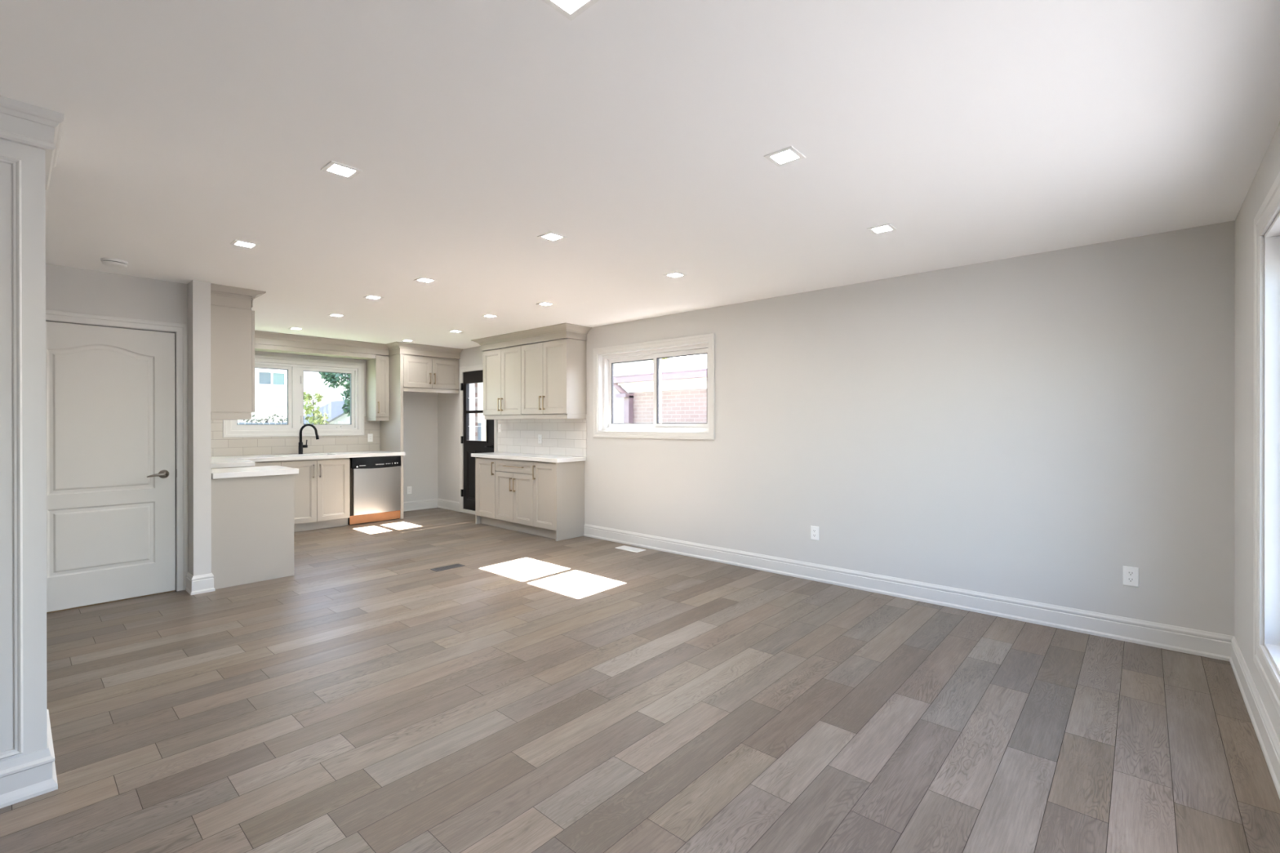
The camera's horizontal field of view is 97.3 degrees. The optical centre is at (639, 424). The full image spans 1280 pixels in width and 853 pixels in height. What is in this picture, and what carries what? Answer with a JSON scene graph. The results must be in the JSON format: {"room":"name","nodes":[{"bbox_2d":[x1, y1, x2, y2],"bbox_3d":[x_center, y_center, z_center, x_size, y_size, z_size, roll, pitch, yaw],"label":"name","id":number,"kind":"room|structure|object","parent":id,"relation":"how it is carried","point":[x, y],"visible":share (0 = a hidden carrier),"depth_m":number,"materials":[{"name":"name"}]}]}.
{"room":"empty living room","nodes":[
{"label":"empty living room","id":0,"kind":"room"},
{"bbox_2d":[0,138,47,761],"bbox_3d":[-2.890,0.099,1.568,0.500,2.440,1.686,0,0,42],"label":"wall partition","id":1,"kind":"structure","parent":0,"point":[33,159],"depth_m":2.00,"materials":[{"name":"paint"}]},
{"bbox_2d":[0,155,22,759],"bbox_3d":[-2.526,0.114,1.592,0.012,2.090,1.048,0,0,42],"label":"trim","id":2,"kind":"structure","parent":1,"relation":"attached to","point":[16,163],"depth_m":1.97,"materials":[{"name":"paint"}]},
{"bbox_2d":[0,709,57,808],"bbox_3d":[-2.871,1.244,1.571,0.526,0.150,1.712,0,0,42],"label":"baseboard","id":3,"kind":"structure","parent":1,"relation":"attached to","point":[32,775],"depth_m":1.99,"materials":[{"name":"paint"}]},
{"bbox_2d":[0,95,64,190],"bbox_3d":[-2.859,-1.055,1.568,0.546,0.132,1.732,0,0,42],"label":"trim","id":4,"kind":"structure","parent":1,"relation":"attached to","point":[20,122],"depth_m":1.99,"materials":[{"name":"paint"}]},
{"bbox_2d":[45,263,187,590],"bbox_3d":[-4.526,0.097,3.606,0.165,2.440,2.545,0,0,42],"label":"wall","id":5,"kind":"structure","parent":0,"point":[68,289],"depth_m":4.18,"materials":[{"name":"paint"}]},
{"bbox_2d":[45,309,188,613],"bbox_3d":[-3.936,0.257,4.134,0.112,2.117,0.972,0,0,42],"label":"door","id":6,"kind":"structure","parent":5,"relation":"in","point":[110,425],"depth_m":4.18,"materials":[{"name":"paint"}]},
{"bbox_2d":[186,280,211,576],"bbox_3d":[-4.484,0.093,5.351,2.834,2.440,0.112,0,0,42],"label":"wall","id":7,"kind":"structure","parent":0,"point":[199,437],"depth_m":4.41,"materials":[{"name":"paint"}]},
{"bbox_2d":[185,572,215,595],"bbox_3d":[-3.494,1.244,4.469,0.222,0.140,0.152,0,0,42],"label":"baseboard","id":8,"kind":"structure","parent":7,"relation":"attached to","point":[197,584],"depth_m":4.40,"materials":[{"name":"paint"}]},
{"bbox_2d":[210,304,254,419],"bbox_3d":[-3.530,-0.500,4.777,0.569,0.913,0.304,0,0,42],"label":"upper cabinet","id":9,"kind":"object","parent":7,"relation":"attached to","point":[232,329],"visible":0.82,"depth_m":4.58,"materials":[{"name":"paint"}]},
{"bbox_2d":[210,283,266,310],"bbox_3d":[-3.539,-1.042,4.839,0.678,0.168,0.385,0,0,42],"label":"crown molding","id":10,"kind":"structure","parent":7,"relation":"attached to","point":[220,295],"depth_m":4.59,"materials":[{"name":"paint"}]},
{"bbox_2d":[232,351,438,502],"bbox_3d":[-4.464,0.114,7.650,0.200,2.490,3.567,0,0,42],"label":"wall","id":11,"kind":"structure","parent":0,"point":[420,408],"depth_m":8.68,"materials":[{"name":"paint"}]},
{"bbox_2d":[222,355,364,437],"bbox_3d":[-4.566,-0.364,7.497,0.190,1.034,1.661,0,0,42],"label":"window","id":12,"kind":"structure","parent":11,"relation":"in","point":[295,373],"depth_m":7.47,"materials":[{"name":"paint"}]},
{"bbox_2d":[210,416,379,456],"bbox_3d":[-4.649,0.130,7.285,0.007,0.500,2.530,0,0,42],"label":"tile backsplash","id":13,"kind":"structure","parent":11,"relation":"attached to","point":[220,446],"depth_m":7.34,"materials":[{"name":"white tile"}]},
{"bbox_2d":[367,433,373,441],"bbox_3d":[-3.890,0.188,8.121,0.008,0.116,0.072,0,0,42],"label":"wall outlet","id":14,"kind":"object","parent":13,"relation":"attached to","point":[370,437],"visible":1,"depth_m":8.12,"materials":[{"name":"white plastic"}]},
{"bbox_2d":[254,343,375,359],"bbox_3d":[-4.486,-0.956,7.231,0.320,0.055,2.007,0,0,42],"label":"window valance","id":15,"kind":"object","parent":11,"relation":"attached to","point":[258,347],"visible":0.56,"depth_m":7.33,"materials":[{"name":"paint"}]},
{"bbox_2d":[254,330,463,359],"bbox_3d":[-3.956,-1.058,7.497,0.755,0.144,3.111,0,0,42],"label":"crown molding","id":16,"kind":"structure","parent":11,"relation":"attached to","point":[261,337],"depth_m":7.62,"materials":[{"name":"paint"}]},
{"bbox_2d":[365,355,389,421],"bbox_3d":[-3.739,-0.520,8.041,0.356,0.924,0.193,0,0,42],"label":"upper cabinet","id":17,"kind":"object","parent":11,"relation":"attached to","point":[377,369],"visible":0.98,"depth_m":7.96,"materials":[{"name":"paint"}]},
{"bbox_2d":[407,486,411,493],"bbox_3d":[-3.508,0.995,8.563,0.008,0.116,0.072,0,0,42],"label":"wall outlet","id":18,"kind":"object","parent":11,"relation":"attached to","point":[409,488],"visible":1,"depth_m":8.56,"materials":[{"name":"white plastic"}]},
{"bbox_2d":[403,354,458,393],"bbox_3d":[-3.233,-0.727,8.358,0.686,0.516,0.863,0,0,42],"label":"upper cabinet","id":19,"kind":"object","parent":11,"relation":"attached to","point":[424,374],"visible":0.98,"depth_m":8.13,"materials":[{"name":"paint"}]},
{"bbox_2d":[403,498,459,511],"bbox_3d":[-3.241,1.237,8.374,0.659,0.140,0.862,0,0,42],"label":"baseboard","id":20,"kind":"structure","parent":11,"relation":"attached to","point":[433,503],"depth_m":8.68,"materials":[{"name":"paint"}]},
{"bbox_2d":[475,382,477,440],"bbox_3d":[0.194,0.297,6.181,9.104,2.920,0.049,0,0,42],"label":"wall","id":21,"kind":"structure","parent":0,"point":[476,384],"depth_m":8.59,"materials":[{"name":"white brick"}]},
{"bbox_2d":[0,0,1279,348],"bbox_3d":[-1.994,-1.201,3.732,9.104,0.150,6.512,0,0,42],"label":"ceiling","id":22,"kind":"structure","parent":0,"point":[639,134],"depth_m":2.21,"materials":[{"name":"paint"}]},
{"bbox_2d":[100,257,128,267],"bbox_3d":[-3.597,-1.105,3.853,0.138,0.038,0.138,0,0,42],"label":"smoke detector","id":23,"kind":"object","parent":22,"relation":"attached to","point":[111,262],"visible":1,"depth_m":3.82,"materials":[{"name":"white plastic"}]},
{"bbox_2d":[230,239,259,248],"bbox_3d":[-2.457,-1.128,3.500,0.127,0.014,0.127,0,0,42],"label":"recessed light","id":24,"kind":"object","parent":22,"relation":"in","point":[237,242],"visible":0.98,"depth_m":3.50,"materials":[{"name":"white plastic"}]},
{"bbox_2d":[235,241,253,246],"bbox_3d":[-2.457,-1.130,3.500,0.084,0.008,0.084,0,0,42],"label":"diffuser","id":25,"kind":"object","parent":24,"relation":"attached to","point":[237,243],"depth_m":3.51,"materials":[{"name":"white plastic"}]},
{"bbox_2d":[288,327,303,329],"bbox_3d":[-4.030,-1.132,6.595,0.127,0.014,0.127,0,0,42],"label":"recessed light","id":26,"kind":"object","parent":22,"relation":"in","point":[294,328],"visible":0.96,"depth_m":6.60,"materials":[{"name":"white plastic"}]},
{"bbox_2d":[327,313,345,317],"bbox_3d":[-3.124,-1.132,5.793,0.127,0.014,0.127,0,0,42],"label":"recessed light","id":27,"kind":"object","parent":22,"relation":"in","point":[331,314],"visible":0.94,"depth_m":5.79,"materials":[{"name":"white plastic"}]},
{"bbox_2d":[320,160,362,179],"bbox_3d":[-1.316,-1.127,2.481,0.127,0.014,0.127,0,0,42],"label":"recessed light","id":28,"kind":"object","parent":22,"relation":"in","point":[336,168],"visible":0.98,"depth_m":2.48,"materials":[{"name":"white plastic"}]},
{"bbox_2d":[328,164,353,175],"bbox_3d":[-1.316,-1.129,2.481,0.084,0.008,0.084,0,0,42],"label":"diffuser","id":29,"kind":"object","parent":28,"relation":"attached to","point":[336,169],"depth_m":2.49,"materials":[{"name":"white plastic"}]},
{"bbox_2d":[363,294,383,299],"bbox_3d":[-2.355,-1.131,4.972,0.127,0.014,0.127,0,0,42],"label":"recessed light","id":30,"kind":"object","parent":22,"relation":"in","point":[369,296],"visible":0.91,"depth_m":4.97,"materials":[{"name":"white plastic"}]},
{"bbox_2d":[413,276,436,283],"bbox_3d":[-1.670,-1.130,4.380,0.127,0.014,0.127,0,0,42],"label":"recessed light","id":31,"kind":"object","parent":22,"relation":"in","point":[420,279],"visible":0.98,"depth_m":4.38,"materials":[{"name":"white plastic"}]},
{"bbox_2d":[419,278,431,281],"bbox_3d":[-1.670,-1.132,4.380,0.084,0.008,0.084,0,0,42],"label":"diffuser","id":32,"kind":"object","parent":31,"relation":"attached to","point":[420,279],"depth_m":4.39,"materials":[{"name":"white plastic"}]},
{"bbox_2d":[448,329,462,333],"bbox_3d":[-2.224,-1.134,6.800,0.127,0.014,0.127,0,0,42],"label":"recessed light","id":33,"kind":"object","parent":22,"relation":"in","point":[453,331],"visible":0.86,"depth_m":6.79,"materials":[{"name":"white plastic"}]},
{"bbox_2d":[482,314,498,317],"bbox_3d":[-1.556,-1.133,5.836,0.127,0.014,0.127,0,0,42],"label":"recessed light","id":34,"kind":"object","parent":22,"relation":"in","point":[486,315],"visible":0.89,"depth_m":5.84,"materials":[{"name":"white plastic"}]},
{"bbox_2d":[536,302,555,306],"bbox_3d":[-0.880,-1.133,5.257,0.127,0.014,0.127,0,0,42],"label":"recessed light","id":35,"kind":"object","parent":22,"relation":"in","point":[544,304],"visible":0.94,"depth_m":5.27,"materials":[{"name":"white plastic"}]},
{"bbox_2d":[537,231,567,241],"bbox_3d":[-0.525,-1.130,3.366,0.127,0.014,0.127,0,0,42],"label":"recessed light","id":36,"kind":"object","parent":22,"relation":"in","point":[550,236],"visible":0.97,"depth_m":3.37,"materials":[{"name":"white plastic"}]},
{"bbox_2d":[543,233,559,239],"bbox_3d":[-0.525,-1.132,3.366,0.084,0.008,0.084,0,0,42],"label":"diffuser","id":37,"kind":"object","parent":36,"relation":"attached to","point":[546,236],"depth_m":3.37,"materials":[{"name":"white plastic"}]},
{"bbox_2d":[542,0,599,20],"bbox_3d":[-0.186,-1.126,1.471,0.127,0.014,0.127,0,0,42],"label":"recessed light","id":38,"kind":"object","parent":22,"relation":"in","point":[570,9],"visible":1,"depth_m":1.51,"materials":[{"name":"white plastic"}]},
{"bbox_2d":[555,0,585,11],"bbox_3d":[-0.186,-1.128,1.471,0.084,0.008,0.084,0,0,42],"label":"diffuser","id":39,"kind":"object","parent":38,"relation":"attached to","point":[561,5],"depth_m":1.51,"materials":[{"name":"white plastic"}]},
{"bbox_2d":[662,271,686,278],"bbox_3d":[0.264,-1.132,4.234,0.127,0.014,0.127,0,0,42],"label":"recessed light","id":40,"kind":"object","parent":22,"relation":"in","point":[675,274],"visible":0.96,"depth_m":4.24,"materials":[{"name":"white plastic"}]},
{"bbox_2d":[669,273,680,276],"bbox_3d":[0.264,-1.134,4.234,0.084,0.008,0.084,0,0,42],"label":"diffuser","id":41,"kind":"object","parent":40,"relation":"attached to","point":[670,274],"depth_m":4.24,"materials":[{"name":"white plastic"}]},
{"bbox_2d":[764,146,805,166],"bbox_3d":[0.607,-1.129,2.358,0.127,0.014,0.127,0,0,42],"label":"recessed light","id":42,"kind":"object","parent":22,"relation":"in","point":[789,154],"visible":1,"depth_m":2.36,"materials":[{"name":"white plastic"}]},
{"bbox_2d":[771,150,797,162],"bbox_3d":[0.607,-1.131,2.358,0.084,0.008,0.084,0,0,42],"label":"diffuser","id":43,"kind":"object","parent":42,"relation":"attached to","point":[784,156],"depth_m":2.36,"materials":[{"name":"white plastic"}]},
{"bbox_2d":[866,223,897,234],"bbox_3d":[1.393,-1.131,3.238,0.127,0.014,0.127,0,0,42],"label":"recessed light","id":44,"kind":"object","parent":22,"relation":"in","point":[888,227],"visible":0.97,"depth_m":3.24,"materials":[{"name":"white plastic"}]},
{"bbox_2d":[872,226,891,231],"bbox_3d":[1.393,-1.133,3.238,0.084,0.008,0.084,0,0,42],"label":"diffuser","id":45,"kind":"object","parent":44,"relation":"attached to","point":[878,228],"depth_m":3.24,"materials":[{"name":"white plastic"}]},
{"bbox_2d":[0,507,1279,852],"bbox_3d":[-1.991,1.339,3.736,8.704,0.050,6.112,0,0,42],"label":"floor","id":46,"kind":"structure","parent":0,"point":[535,694],"depth_m":2.48,"materials":[{"name":"brown wood"}]},
{"bbox_2d":[211,466,248,468],"bbox_3d":[-4.497,0.871,5.867,0.775,0.884,0.634,0,0,42],"label":"base cabinet","id":47,"kind":"object","parent":46,"relation":"on","point":[246,466],"visible":0.02,"depth_m":5.68,"materials":[{"name":"paint"}]},
{"bbox_2d":[211,474,293,589],"bbox_3d":[-3.408,0.871,4.864,0.526,0.884,0.589,0,0,42],"label":"base cabinet","id":48,"kind":"object","parent":46,"relation":"on","point":[252,517],"visible":0.84,"depth_m":4.68,"materials":[{"name":"paint"}]},
{"bbox_2d":[211,465,298,479],"bbox_3d":[-3.391,0.406,4.872,0.574,0.045,0.609,0,0,42],"label":"countertop","id":49,"kind":"structure","parent":48,"relation":"on","point":[227,473],"depth_m":4.73,"materials":[{"name":"white stone"}]},
{"bbox_2d":[248,457,350,532],"bbox_3d":[-4.410,0.868,7.028,0.706,0.884,1.262,0,0,42],"label":"base cabinet","id":50,"kind":"object","parent":46,"relation":"on","point":[322,486],"visible":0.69,"depth_m":7.03,"materials":[{"name":"paint"}]},
{"bbox_2d":[211,450,404,467],"bbox_3d":[-4.086,0.403,6.815,1.456,0.045,2.579,0,0,42],"label":"countertop","id":51,"kind":"structure","parent":50,"relation":"on","point":[236,460],"depth_m":6.85,"materials":[{"name":"white stone"}]},
{"bbox_2d":[298,423,319,453],"bbox_3d":[-4.296,0.182,7.319,0.261,0.394,0.090,0,0,-4],"label":"faucet","id":52,"kind":"object","parent":51,"relation":"on","point":[301,446],"visible":1,"depth_m":7.29,"materials":[{"name":"black metal"}]},
{"bbox_2d":[347,455,400,524],"bbox_3d":[-3.766,0.867,7.751,0.686,0.882,0.665,0,0,42],"label":"dishwasher","id":53,"kind":"object","parent":46,"relation":"on","point":[375,481],"visible":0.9,"depth_m":7.51,"materials":[{"name":"silver metal"}]},
{"bbox_2d":[379,353,403,519],"bbox_3d":[-3.548,0.162,8.032,0.652,2.292,0.042,0,0,42],"label":"end panel","id":54,"kind":"object","parent":46,"relation":"on","point":[391,431],"visible":0.56,"depth_m":7.90,"materials":[{"name":"paint"}]},
{"bbox_2d":[430,563,464,571],"bbox_3d":[-1.763,1.309,5.165,0.112,0.005,0.282,0,0,42],"label":"floor vent","id":55,"kind":"object","parent":46,"relation":"in","point":[458,565],"visible":1,"depth_m":5.15,"materials":[{"name":"grey metal"}]},
{"bbox_2d":[475,457,499,527],"bbox_3d":[-1.872,0.865,7.417,0.451,0.884,0.458,0,0,42],"label":"base cabinet","id":56,"kind":"object","parent":46,"relation":"on","point":[485,468],"visible":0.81,"depth_m":7.28,"materials":[{"name":"paint"}]},
{"bbox_2d":[495,458,537,535],"bbox_3d":[-1.414,0.866,7.008,0.776,0.884,0.458,0,0,42],"label":"base cabinet","id":57,"kind":"object","parent":46,"relation":"on","point":[513,477],"visible":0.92,"depth_m":6.85,"materials":[{"name":"paint"}]},
{"bbox_2d":[532,461,584,541],"bbox_3d":[-0.966,0.866,6.607,0.426,0.884,0.458,0,0,42],"label":"base cabinet","id":58,"kind":"object","parent":46,"relation":"on","point":[558,488],"visible":0.91,"depth_m":6.47,"materials":[{"name":"paint"}]},
{"bbox_2d":[471,452,586,462],"bbox_3d":[-1.434,0.400,7.027,1.760,0.045,0.441,0,0,42],"label":"countertop","id":59,"kind":"structure","parent":58,"relation":"on","point":[518,456],"depth_m":6.76,"materials":[{"name":"white stone"}]},
{"bbox_2d":[615,545,645,552],"bbox_3d":[-0.101,1.306,5.924,0.315,0.005,0.143,0,0,42],"label":"floor vent","id":60,"kind":"object","parent":46,"relation":"in","point":[624,548],"visible":1,"depth_m":5.91,"materials":[{"name":"white metal"}]},
{"bbox_2d":[437,220,1235,635],"bbox_3d":[0.111,0.113,6.087,9.104,2.490,0.200,0,0,42],"label":"wall","id":61,"kind":"structure","parent":0,"point":[1038,427],"depth_m":3.92,"materials":[{"name":"paint"}]},
{"bbox_2d":[459,364,497,514],"bbox_3d":[-2.292,0.220,8.196,0.985,2.173,0.259,0,0,42],"label":"door","id":62,"kind":"structure","parent":61,"relation":"in","point":[490,445],"depth_m":8.32,"materials":[{"name":"paint"}]},
{"bbox_2d":[472,382,479,440],"bbox_3d":[-2.360,-0.191,8.199,0.537,0.855,0.003,0,0,42],"label":"grille","id":63,"kind":"object","parent":62,"relation":"attached to","point":[474,411],"depth_m":8.25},
{"bbox_2d":[483,345,522,419],"bbox_3d":[-1.701,-0.528,7.341,0.862,0.914,0.338,0,0,42],"label":"upper cabinet","id":64,"kind":"object","parent":61,"relation":"attached to","point":[502,380],"visible":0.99,"depth_m":7.22,"materials":[{"name":"paint"}]},
{"bbox_2d":[471,322,592,351],"bbox_3d":[-1.406,-1.060,7.029,1.924,0.144,0.408,0,0,42],"label":"crown molding","id":65,"kind":"structure","parent":61,"relation":"attached to","point":[562,331],"depth_m":6.71,"materials":[{"name":"paint"}]},
{"bbox_2d":[497,418,586,457],"bbox_3d":[-1.303,0.127,7.209,1.801,0.500,0.007,0,0,42],"label":"tile backsplash","id":66,"kind":"structure","parent":61,"relation":"attached to","point":[560,437],"depth_m":7.11,"materials":[{"name":"white tile"}]},
{"bbox_2d":[497,423,501,432],"bbox_3d":[-1.934,0.045,7.762,0.072,0.116,0.008,0,0,42],"label":"light switch","id":67,"kind":"object","parent":66,"relation":"attached to","point":[499,424],"visible":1,"depth_m":7.76,"materials":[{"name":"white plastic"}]},
{"bbox_2d":[537,434,542,444],"bbox_3d":[-1.278,0.182,7.176,0.072,0.116,0.008,0,0,42],"label":"wall outlet","id":68,"kind":"object","parent":66,"relation":"attached to","point":[540,436],"visible":1,"depth_m":7.17,"materials":[{"name":"white plastic"}]},
{"bbox_2d":[520,337,586,419],"bbox_3d":[-1.060,-0.527,6.768,0.854,0.914,0.338,0,0,42],"label":"upper cabinet","id":69,"kind":"object","parent":61,"relation":"attached to","point":[553,372],"visible":1,"depth_m":6.57,"materials":[{"name":"paint"}]},
{"bbox_2d":[592,333,715,439],"bbox_3d":[0.143,-0.367,6.024,1.682,1.026,0.188,0,0,42],"label":"window","id":70,"kind":"structure","parent":61,"relation":"in","point":[603,423],"depth_m":6.04,"materials":[{"name":"paint"}]},
{"bbox_2d":[810,525,818,540],"bbox_3d":[1.469,0.911,4.734,0.072,0.116,0.009,0,0,42],"label":"wall outlet","id":71,"kind":"object","parent":61,"relation":"attached to","point":[814,530],"visible":1,"depth_m":4.73,"materials":[{"name":"white plastic"}]},
{"bbox_2d":[583,524,1279,799],"bbox_3d":[-0.716,1.245,2.596,5.283,0.140,6.112,0,0,42],"label":"baseboard","id":72,"kind":"structure","parent":61,"relation":"attached to","point":[1224,647],"depth_m":3.77,"materials":[{"name":"paint"}]},
{"bbox_2d":[1123,565,1138,586],"bbox_3d":[2.964,0.916,3.399,0.072,0.116,0.009,0,0,42],"label":"wall outlet","id":73,"kind":"object","parent":61,"relation":"attached to","point":[1131,575],"visible":1,"depth_m":3.40,"materials":[{"name":"white plastic"}]},
{"bbox_2d":[1127,570,1133,575],"bbox_3d":[2.962,0.896,3.397,0.033,0.029,0.003,0,0,42],"label":"receptacle","id":74,"kind":"object","parent":73,"relation":"attached to","point":[1129,572],"depth_m":3.40,"materials":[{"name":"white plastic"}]},
{"bbox_2d":[1127,577,1133,582],"bbox_3d":[2.962,0.935,3.397,0.033,0.029,0.003,0,0,42],"label":"receptacle","id":75,"kind":"object","parent":73,"relation":"attached to","point":[1129,579],"depth_m":3.40,"materials":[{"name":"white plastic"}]},
{"bbox_2d":[1234,121,1279,741],"bbox_3d":[1.260,0.122,0.693,0.200,2.490,6.312,0,0,42],"label":"window frame","id":76,"kind":"structure","parent":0,"point":[1268,170],"depth_m":2.75,"materials":[{"name":"paint"}]},
{"bbox_2d":[1253,171,1279,716],"bbox_3d":[1.813,0.068,1.334,0.210,1.933,2.815,0,0,42],"label":"window","id":77,"kind":"structure","parent":76,"relation":"in","point":[1266,585],"depth_m":2.34,"materials":[{"name":"paint"}]},
{"label":"outside","id":78,"kind":"structure","parent":0,"visible":0},
{"bbox_3d":[-22.609,1.778,33.624,61.474,0.100,100.000,0,0,42],"label":"lawn","id":79,"kind":"structure","parent":78,"visible":0},
{"bbox_2d":[242,413,304,424],"bbox_3d":[-10.867,0.672,17.542,0.447,2.150,2.762,0,0,42],"label":"hedge","id":80,"kind":"object","parent":79,"relation":"on","point":[274,415],"visible":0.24,"depth_m":17.07,"materials":[{"name":"green plant"}]},
{"bbox_2d":[237,368,349,424],"bbox_3d":[-16.560,-2.486,24.988,7.000,8.450,8.800,0,0,42],"label":"house","id":81,"kind":"structure","parent":79,"relation":"on","point":[270,384],"depth_m":22.68,"materials":[{"name":"white"}]},
{"bbox_2d":[303,391,328,424],"bbox_3d":[-7.641,0.482,13.318,0.542,2.539,0.648,0,0,9],"label":"shrub","id":82,"kind":"object","parent":79,"relation":"on","point":[307,397],"visible":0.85,"depth_m":13.26,"materials":[{"name":"green plant"}]},
{"bbox_2d":[303,400,350,424],"bbox_3d":[-7.965,0.535,15.436,2.550,2.425,2.140,0,0,42],"label":"garden shed","id":83,"kind":"object","parent":79,"relation":"on","point":[334,410],"visible":0.2,"depth_m":14.60,"materials":[{"name":"grey"}]},
{"bbox_2d":[318,372,350,417],"bbox_3d":[-6.145,-0.513,13.349,1.660,4.546,2.839,0,0,42],"label":"tree","id":84,"kind":"object","parent":79,"relation":"on","point":[332,378],"visible":0.25,"depth_m":12.48,"materials":[{"name":"green plant"}]},
{"bbox_2d":[237,422,481,440],"bbox_3d":[-9.832,0.835,17.564,0.070,1.822,11.085,0,0,42],"label":"fence","id":85,"kind":"object","parent":79,"relation":"on","point":[479,424],"visible":0.05,"depth_m":16.68,"materials":[{"name":"white"}]},
{"bbox_2d":[477,382,485,440],"bbox_3d":[-9.140,-1.503,30.228,6.080,6.450,7.100,0,0,42],"label":"house","id":86,"kind":"structure","parent":79,"relation":"on","point":[481,418],"depth_m":27.37,"materials":[{"name":"white"}]},
{"bbox_2d":[613,357,669,422],"bbox_3d":[-0.212,-7.502,24.967,10.400,18.450,7.022,0,0,42],"label":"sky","id":87,"kind":"structure","parent":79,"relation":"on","point":[618,368],"depth_m":20.73,"materials":[{"name":"white"}]},
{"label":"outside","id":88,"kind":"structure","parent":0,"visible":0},
{"bbox_3d":[18.399,1.807,-3.028,48.526,0.100,100.000,0,0,42],"label":"paving","id":89,"kind":"object","parent":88,"visible":0},
{"bbox_2d":[613,354,706,422],"bbox_3d":[6.737,-0.291,9.053,14.620,4.075,6.120,0,0,42],"label":"brick house","id":90,"kind":"structure","parent":89,"relation":"on","point":[684,379],"depth_m":10.97,"materials":[{"name":"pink brick"}]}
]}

